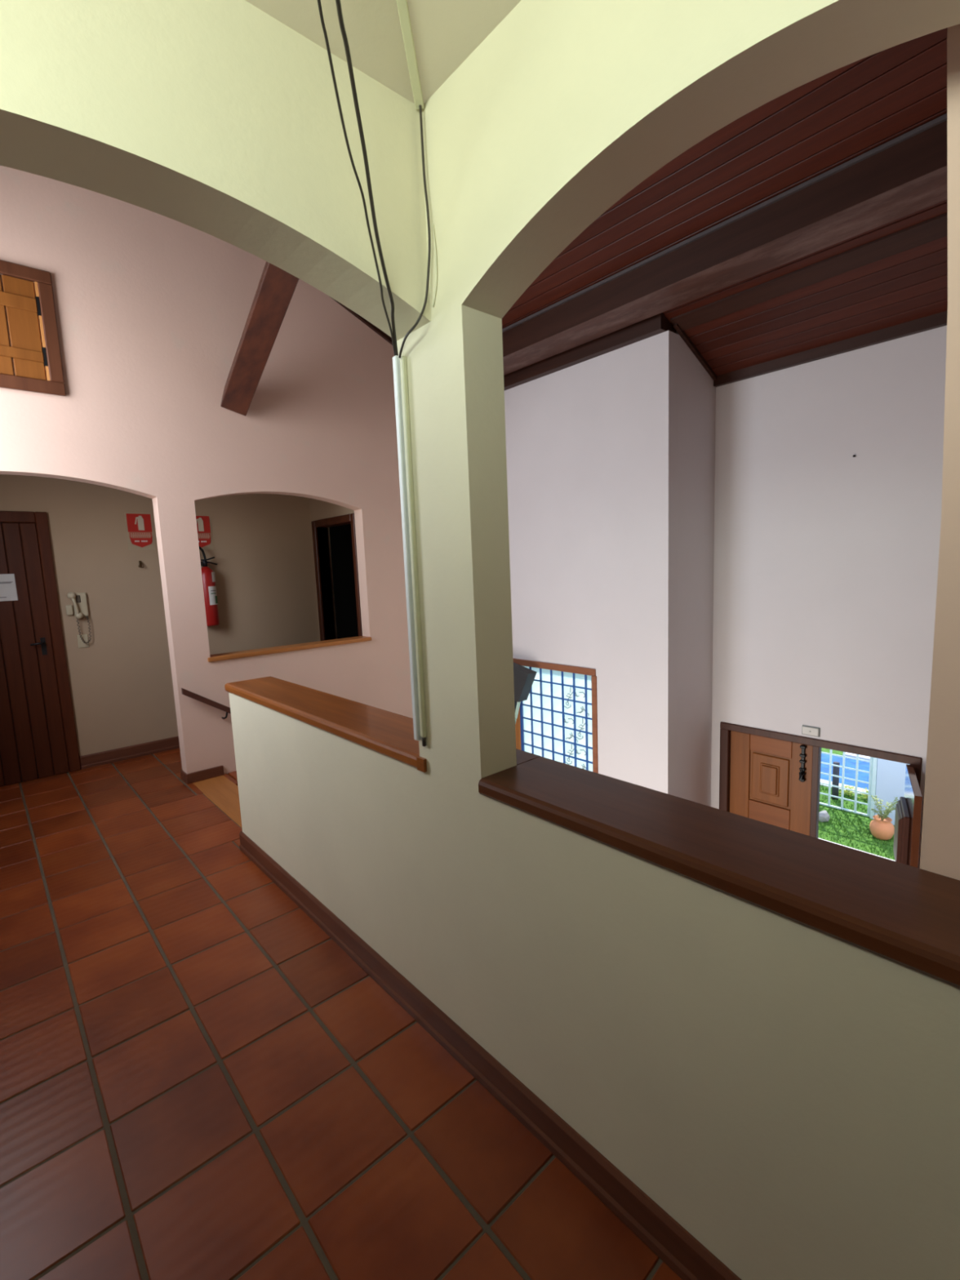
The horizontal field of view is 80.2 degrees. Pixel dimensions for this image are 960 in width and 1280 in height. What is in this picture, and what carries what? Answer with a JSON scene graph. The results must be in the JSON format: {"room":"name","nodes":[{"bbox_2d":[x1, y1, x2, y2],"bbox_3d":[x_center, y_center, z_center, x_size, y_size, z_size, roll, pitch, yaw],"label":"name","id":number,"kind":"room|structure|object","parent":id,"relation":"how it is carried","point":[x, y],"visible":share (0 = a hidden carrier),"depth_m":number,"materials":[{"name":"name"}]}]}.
{"room":"upstairs hallway","nodes":[
{"label":"upstairs hallway","id":0,"kind":"room"},
{"bbox_2d":[0,474,337,786],"bbox_3d":[-2.971,-0.277,5.090,3.590,2.910,0.120,-9,10,-41],"label":"wall","id":1,"kind":"structure","parent":0,"point":[122,691],"depth_m":5.02,"materials":[{"name":"paint"}]},
{"bbox_2d":[0,511,80,786],"bbox_3d":[-3.742,0.095,4.307,0.988,2.115,0.070,-9,10,-41],"label":"door","id":2,"kind":"structure","parent":1,"relation":"in","point":[35,743],"depth_m":4.51,"materials":[{"name":"wood"}]},
{"bbox_2d":[0,573,17,601],"bbox_3d":[-3.667,-0.399,4.354,0.195,0.205,0.002,-9,10,-41],"label":"paper notice","id":3,"kind":"object","parent":2,"relation":"attached to","point":[8,592],"visible":1,"depth_m":4.39,"materials":[{"name":"white paper"}]},
{"bbox_2d":[66,591,91,643],"bbox_3d":[-3.291,-0.181,4.678,0.146,0.428,0.080,-9,10,-41],"label":"intercom","id":4,"kind":"object","parent":1,"relation":"attached to","point":[79,599],"visible":1,"depth_m":4.68,"materials":[{"name":"white plastic"}]},
{"bbox_2d":[76,634,88,648],"bbox_3d":[-3.297,0.009,4.738,0.073,0.110,0.008,-9,10,-41],"label":"wall plate","id":5,"kind":"object","parent":1,"relation":"attached to","point":[85,637],"visible":1,"depth_m":4.74,"materials":[{"name":"white plastic"}]},
{"bbox_2d":[79,736,179,768],"bbox_3d":[-2.516,0.902,5.510,2.230,0.110,0.020,-9,10,-41],"label":"baseboard","id":6,"kind":"structure","parent":1,"relation":"attached to","point":[115,755],"depth_m":5.00,"materials":[{"name":"brown wood"}]},
{"bbox_2d":[124,512,155,550],"bbox_3d":[-2.953,-0.942,4.957,0.208,0.318,0.010,-9,10,-41],"label":"safety sign","id":7,"kind":"object","parent":1,"relation":"attached to","point":[139,526],"visible":1,"depth_m":4.95,"materials":[{"name":"red plastic"}]},
{"bbox_2d":[130,533,150,537],"bbox_3d":[-2.950,-0.912,4.960,0.151,0.034,0.001,-9,10,-41],"label":"print","id":8,"kind":"object","parent":7,"relation":"on","point":[132,535],"depth_m":4.96},
{"bbox_2d":[138,560,144,568],"bbox_3d":[-2.952,-0.659,4.965,0.045,0.062,0.037,-9,10,-41],"label":"wall hook","id":9,"kind":"object","parent":1,"relation":"attached to","point":[140,563],"visible":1,"depth_m":4.97,"materials":[{"name":"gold metal"}]},
{"bbox_2d":[195,515,213,550],"bbox_3d":[-2.589,-0.994,5.277,0.208,0.318,0.010,-9,10,-41],"label":"safety sign","id":10,"kind":"object","parent":1,"relation":"attached to","point":[204,531],"visible":0.65,"depth_m":5.30,"materials":[{"name":"red plastic"}]},
{"bbox_2d":[199,546,219,626],"bbox_3d":[-2.527,-0.500,5.254,0.160,0.740,0.188,-1,7,12],"label":"fire extinguisher","id":11,"kind":"object","parent":1,"relation":"attached to","point":[207,574],"visible":0.72,"depth_m":5.24,"materials":[{"name":"red paint"}]},
{"bbox_2d":[0,165,413,781],"bbox_3d":[-1.536,-0.612,4.916,5.580,7.423,0.140,-9,10,-41],"label":"wall","id":12,"kind":"structure","parent":0,"point":[153,308],"depth_m":4.25,"materials":[{"name":"paint"}]},
{"bbox_2d":[0,259,66,395],"bbox_3d":[-2.975,-1.904,3.396,0.755,0.743,0.030,-9,10,-41],"label":"window","id":13,"kind":"structure","parent":12,"relation":"in","point":[24,309],"depth_m":3.54,"materials":[{"name":"brown wood"}]},
{"bbox_2d":[180,764,224,783],"bbox_3d":[-1.234,1.854,5.401,2.709,2.002,0.160,-9,10,-41],"label":"baseboard","id":14,"kind":"structure","parent":12,"relation":"attached to","point":[206,774],"depth_m":4.41,"materials":[{"name":"brown wood"}]},
{"bbox_2d":[181,688,231,719],"bbox_3d":[-1.487,0.890,4.947,1.900,1.302,0.085,-9,10,-41],"label":"handrail","id":15,"kind":"object","parent":12,"relation":"attached to","point":[185,692],"visible":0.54,"depth_m":4.33,"materials":[{"name":"brown wood"}]},
{"bbox_2d":[220,261,298,416],"bbox_3d":[-1.163,-2.360,3.472,0.223,1.432,2.375,-9,10,-41],"label":"beam","id":16,"kind":"structure","parent":12,"relation":"attached to","point":[276,287],"depth_m":3.85,"materials":[{"name":"brown wood"}]},
{"bbox_2d":[207,635,371,662],"bbox_3d":[-1.606,0.066,4.918,1.442,0.034,0.178,-9,10,-41],"label":"window sill","id":17,"kind":"structure","parent":12,"relation":"attached to","point":[223,656],"depth_m":4.81,"materials":[{"name":"brown wood"}]},
{"bbox_2d":[330,297,392,345],"bbox_3d":[-1.416,-3.015,4.687,2.430,1.123,0.030,-9,10,-41],"label":"trim","id":18,"kind":"structure","parent":12,"relation":"attached to","point":[379,331],"depth_m":5.09,"materials":[{"name":"brown wood"}]},
{"bbox_2d":[0,0,431,341],"bbox_3d":[-0.762,-1.184,1.041,1.500,5.244,0.165,-9,10,-41],"label":"wall","id":19,"kind":"structure","parent":0,"point":[220,119],"depth_m":1.18,"materials":[{"name":"yellow paint"}]},
{"bbox_2d":[395,0,424,109],"bbox_3d":[-0.172,-1.371,1.149,0.022,0.130,0.590,-2,7,4],"label":"cable conduit","id":20,"kind":"object","parent":19,"relation":"attached to","point":[402,6],"visible":1,"depth_m":1.31,"materials":[{"name":"beige plastic"}]},
{"bbox_2d":[398,104,431,358],"bbox_3d":[-0.193,-1.075,1.510,0.037,0.578,0.158,-9,10,-41],"label":"cable","id":21,"kind":"object","parent":20,"relation":"hanging from","point":[412,328],"visible":1,"depth_m":1.47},
{"bbox_2d":[309,497,354,640],"bbox_3d":[-1.390,-0.485,5.778,0.120,2.700,0.930,-9,10,-41],"label":"wall","id":22,"kind":"structure","parent":0,"point":[319,509],"depth_m":5.88,"materials":[{"name":"beige paint"}]},
{"bbox_2d":[311,513,362,640],"bbox_3d":[-1.371,-0.180,5.799,0.150,2.090,0.875,-9,10,-41],"label":"door frame","id":23,"kind":"structure","parent":22,"relation":"in","point":[345,519],"depth_m":5.96,"materials":[{"name":"brown wood"}]},
{"bbox_2d":[0,747,681,1279],"bbox_3d":[-0.476,1.337,2.535,3.590,0.161,7.420,-9,10,-41],"label":"floor","id":24,"kind":"structure","parent":0,"point":[198,1082],"depth_m":1.71,"materials":[{"name":"tile"}]},
{"bbox_2d":[192,775,242,828],"bbox_3d":[-0.704,1.959,4.849,2.685,1.962,1.377,-9,10,-41],"label":"staircase","id":25,"kind":"structure","parent":24,"relation":"attached to","point":[221,791],"depth_m":4.11,"materials":[{"name":"brown wood"}]},
{"bbox_2d":[328,524,358,639],"bbox_3d":[-1.846,-0.586,7.102,0.800,2.600,0.100,-9,10,-41],"label":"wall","id":26,"kind":"structure","parent":0,"point":[340,536],"depth_m":7.15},
{"bbox_2d":[244,0,520,103],"bbox_3d":[-0.235,-1.282,0.424,1.500,0.112,1.440,-9,10,-41],"label":"ceiling","id":27,"kind":"structure","parent":0,"point":[446,33],"depth_m":1.26,"materials":[{"name":"beige paint"}]},
{"bbox_2d":[317,0,395,355],"bbox_3d":[-0.254,-1.070,0.988,0.054,0.677,1.230,-3,7,-2],"label":"hanging cable","id":28,"kind":"object","parent":27,"relation":"hanging from","point":[318,1],"visible":1,"depth_m":1.20,"materials":[{"name":"black rubber"}]},
{"bbox_2d":[335,0,398,355],"bbox_3d":[-0.228,-1.073,1.004,0.050,0.679,1.200,-3,7,-3],"label":"hanging cable","id":29,"kind":"object","parent":27,"relation":"hanging from","point":[337,2],"visible":1,"depth_m":1.22,"materials":[{"name":"black rubber"}]},
{"bbox_2d":[503,312,678,796],"bbox_3d":[0.760,0.218,5.412,0.215,5.468,2.290,-9,10,-41],"label":"wall","id":30,"kind":"structure","parent":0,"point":[592,445],"depth_m":4.83,"materials":[{"name":"white paint"}]},
{"bbox_2d":[513,657,598,773],"bbox_3d":[0.682,0.932,5.640,0.115,1.455,1.245,-9,10,-41],"label":"window","id":31,"kind":"structure","parent":30,"relation":"attached to","point":[557,720],"depth_m":5.49,"materials":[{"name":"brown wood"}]},
{"bbox_2d":[228,0,959,1279],"bbox_3d":[0.263,0.156,1.359,0.140,6.663,4.850,-9,10,-41],"label":"wall","id":32,"kind":"structure","parent":0,"point":[787,1091],"depth_m":1.25,"materials":[{"name":"beige paint"}]},
{"bbox_2d":[224,675,426,772],"bbox_3d":[-0.695,0.312,2.552,0.264,0.044,1.862,-9,10,-41],"label":"cap","id":33,"kind":"object","parent":32,"relation":"attached to","point":[387,733],"visible":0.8,"depth_m":2.36,"materials":[{"name":"brown wood"}]},
{"bbox_2d":[392,355,422,741],"bbox_3d":[-0.217,-0.251,1.711,0.020,1.137,0.020,-9,10,-41],"label":"cable conduit","id":34,"kind":"object","parent":32,"relation":"attached to","point":[396,360],"visible":0.9,"depth_m":1.70,"materials":[{"name":"white plastic"}]},
{"bbox_2d":[400,355,426,746],"bbox_3d":[-0.196,-0.238,1.693,0.016,1.144,0.017,-9,10,-41],"label":"cable conduit","id":35,"kind":"object","parent":32,"relation":"attached to","point":[403,370],"visible":1,"depth_m":1.68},
{"bbox_2d":[431,223,437,306],"bbox_3d":[-0.120,-0.975,1.484,0.004,0.196,0.026,-9,10,-41],"label":"wire","id":36,"kind":"object","parent":32,"relation":"attached to","point":[432,224],"visible":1,"depth_m":1.48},
{"bbox_2d":[239,831,741,1279],"bbox_3d":[0.246,1.314,1.458,0.020,0.105,4.862,-9,10,-41],"label":"baseboard","id":37,"kind":"structure","parent":32,"relation":"attached to","point":[690,1260],"depth_m":1.58,"materials":[{"name":"brown wood"}]},
{"bbox_2d":[478,748,959,988],"bbox_3d":[0.371,0.422,1.359,0.264,0.044,1.530,-9,10,-41],"label":"cap","id":38,"kind":"object","parent":32,"relation":"attached to","point":[906,915],"visible":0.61,"depth_m":1.10,"materials":[{"name":"brown wood"}]},
{"bbox_2d":[920,23,959,879],"bbox_3d":[1.487,0.545,0.469,0.196,6.020,1.846,-9,10,-41],"label":"wall pier","id":39,"kind":"object","parent":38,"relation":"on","point":[940,832],"visible":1,"depth_m":0.98,"materials":[{"name":"beige paint"}]},
{"bbox_2d":[675,330,715,806],"bbox_3d":[1.780,0.290,4.885,0.600,5.377,0.140,-9,10,-41],"label":"wall","id":40,"kind":"structure","parent":0,"point":[696,389],"depth_m":4.72,"materials":[{"name":"white paint"}]},
{"bbox_2d":[673,323,716,380],"bbox_3d":[1.685,-2.246,4.451,0.630,0.299,0.029,-9,10,-41],"label":"trim","id":41,"kind":"structure","parent":40,"relation":"attached to","point":[682,333],"depth_m":4.43,"materials":[{"name":"brown wood"}]},
{"bbox_2d":[502,27,947,375],"bbox_3d":[0.598,-2.922,2.315,6.100,2.686,6.530,-9,10,-41],"label":"ceiling","id":42,"kind":"structure","parent":0,"point":[827,122],"depth_m":3.33,"materials":[{"name":"brown wood"}]},
{"bbox_2d":[502,113,947,375],"bbox_3d":[1.710,-2.376,3.359,0.360,0.216,6.249,-9,10,-41],"label":"roof beam","id":43,"kind":"structure","parent":42,"relation":"attached to","point":[907,174],"depth_m":3.32,"materials":[{"name":"brown wood"}]},
{"bbox_2d":[670,212,947,330],"bbox_3d":[2.768,-2.209,2.781,0.125,0.066,3.959,-9,10,-41],"label":"roof beam","id":44,"kind":"structure","parent":42,"relation":"attached to","point":[931,229],"depth_m":3.51,"materials":[{"name":"brown wood"}]},
{"bbox_2d":[711,325,946,868],"bbox_3d":[3.380,0.560,3.678,0.140,5.220,4.100,-9,10,-41],"label":"wall","id":45,"kind":"structure","parent":0,"point":[826,557],"depth_m":4.23,"materials":[{"name":"white paint"}]},
{"bbox_2d":[801,724,819,737],"bbox_3d":[2.592,0.716,4.473,0.026,0.071,0.124,-9,10,-41],"label":"wall box","id":46,"kind":"object","parent":45,"relation":"attached to","point":[806,730],"visible":1,"depth_m":4.47,"materials":[{"name":"white plastic"}]},
{"bbox_2d":[719,721,922,867],"bbox_3d":[2.512,1.905,4.445,0.766,2.230,1.550,-9,10,-41],"label":"door","id":47,"kind":"structure","parent":45,"relation":"in","point":[771,777],"depth_m":4.69,"materials":[{"name":"wood"}]},
{"bbox_2d":[713,310,947,386],"bbox_3d":[3.254,-1.993,3.234,0.044,0.075,3.958,-9,10,-41],"label":"trim","id":48,"kind":"structure","parent":45,"relation":"attached to","point":[940,319],"depth_m":4.02,"materials":[{"name":"brown wood"}]},
{"bbox_2d":[817,837,894,861],"bbox_3d":[3.649,2.892,6.218,3.060,0.130,10.000,-9,10,-41],"label":"floor","id":49,"kind":"structure","parent":0,"point":[818,837],"depth_m":7.22,"materials":[{"name":"white"}]},
{"bbox_2d":[875,758,909,825],"bbox_3d":[6.942,1.268,6.389,0.250,2.800,4.100,-9,10,-41],"label":"wall","id":50,"kind":"structure","parent":0,"point":[891,775],"depth_m":7.83,"materials":[{"name":"white paint"}]},
{"bbox_3d":[0.144,3.285,3.793,5.440,0.150,8.200,-9,10,-41],"label":"floor","id":51,"kind":"structure","parent":0,"visible":0},
{"bbox_2d":[513,662,537,724],"bbox_3d":[0.395,1.560,5.783,0.220,2.740,0.477,-9,10,-41],"label":"lamp","id":52,"kind":"object","parent":51,"relation":"on","point":[523,677],"visible":0.15,"depth_m":5.53,"materials":[{"name":"black metal"}]},
{"label":"outside","id":53,"kind":"structure","parent":0,"visible":0},
{"bbox_2d":[817,747,894,860],"bbox_3d":[14.730,0.682,19.952,32.000,0.120,60.000,-9,10,-41],"label":"lawn","id":54,"kind":"structure","parent":53,"point":[854,826],"depth_m":7.83,"materials":[{"name":"green plant"}]},
{"bbox_2d":[818,810,830,822],"bbox_3d":[4.849,2.506,8.063,0.168,0.189,0.192,3,9,34],"label":"rock","id":55,"kind":"object","parent":54,"relation":"on","point":[824,815],"visible":0.8,"depth_m":8.00,"materials":[{"name":"white stone"}]},
{"bbox_2d":[831,761,839,799],"bbox_3d":[5.432,2.151,8.710,0.088,0.580,0.089,-9,10,-41],"label":"post","id":56,"kind":"object","parent":54,"relation":"on","point":[835,781],"visible":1,"depth_m":8.68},
{"bbox_2d":[820,778,868,795],"bbox_3d":[4.707,2.256,10.398,0.250,0.040,5.100,-9,10,-41],"label":"edging","id":57,"kind":"object","parent":54,"relation":"on","point":[821,780],"visible":0.02,"depth_m":9.18,"materials":[{"name":"white stone"}]},
{"bbox_2d":[820,753,869,789],"bbox_3d":[5.356,2.160,10.970,1.490,0.032,5.100,-9,10,-41],"label":"swimming pool","id":58,"kind":"object","parent":54,"relation":"on","point":[851,763],"visible":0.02,"depth_m":9.85,"materials":[{"name":"liquid"}]},
{"bbox_2d":[839,784,854,796],"bbox_3d":[5.708,2.335,8.841,0.261,0.159,0.243,-1,7,10],"label":"shrub","id":59,"kind":"object","parent":54,"relation":"on","point":[846,792],"visible":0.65,"depth_m":8.86,"materials":[{"name":"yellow plant"}]},
{"bbox_2d":[817,785,894,858],"bbox_3d":[5.239,2.499,8.144,1.954,0.050,2.428,-9,10,-41],"label":"grass blades","id":60,"kind":"object","parent":54,"relation":"on","point":[834,810],"visible":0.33,"depth_m":7.80,"materials":[{"name":"green plant"}]},
{"bbox_2d":[842,752,870,760],"bbox_3d":[8.209,2.013,10.985,2.800,0.050,1.350,-9,10,-41],"label":"pool deck","id":61,"kind":"object","parent":54,"relation":"on","point":[847,754],"visible":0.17,"depth_m":10.41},
{"bbox_2d":[858,787,868,799],"bbox_3d":[5.900,2.350,8.645,0.248,0.164,0.252,-3,7,-2],"label":"shrub","id":62,"kind":"object","parent":54,"relation":"on","point":[865,789],"visible":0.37,"depth_m":8.70,"materials":[{"name":"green plant"}]},
{"bbox_2d":[870,757,877,819],"bbox_3d":[5.526,1.828,7.975,0.090,1.400,0.055,-9,10,-41],"label":"gate post","id":63,"kind":"object","parent":54,"relation":"on","point":[874,768],"visible":0.38,"depth_m":7.97,"materials":[{"name":"white metal"}]},
{"bbox_2d":[819,749,872,817],"bbox_3d":[5.100,1.852,8.471,0.036,1.240,1.235,-9,10,-41],"label":"gate","id":64,"kind":"object","parent":63,"relation":"attached to","point":[831,753],"visible":0.27,"depth_m":8.25,"materials":[{"name":"white metal"}]},
{"bbox_2d":[868,795,898,840],"bbox_3d":[5.305,2.325,7.465,0.330,0.560,0.328,-2,7,6],"label":"potted plant","id":65,"kind":"object","parent":54,"relation":"on","point":[881,827],"visible":0.93,"depth_m":7.43,"materials":[{"name":"green plant"}]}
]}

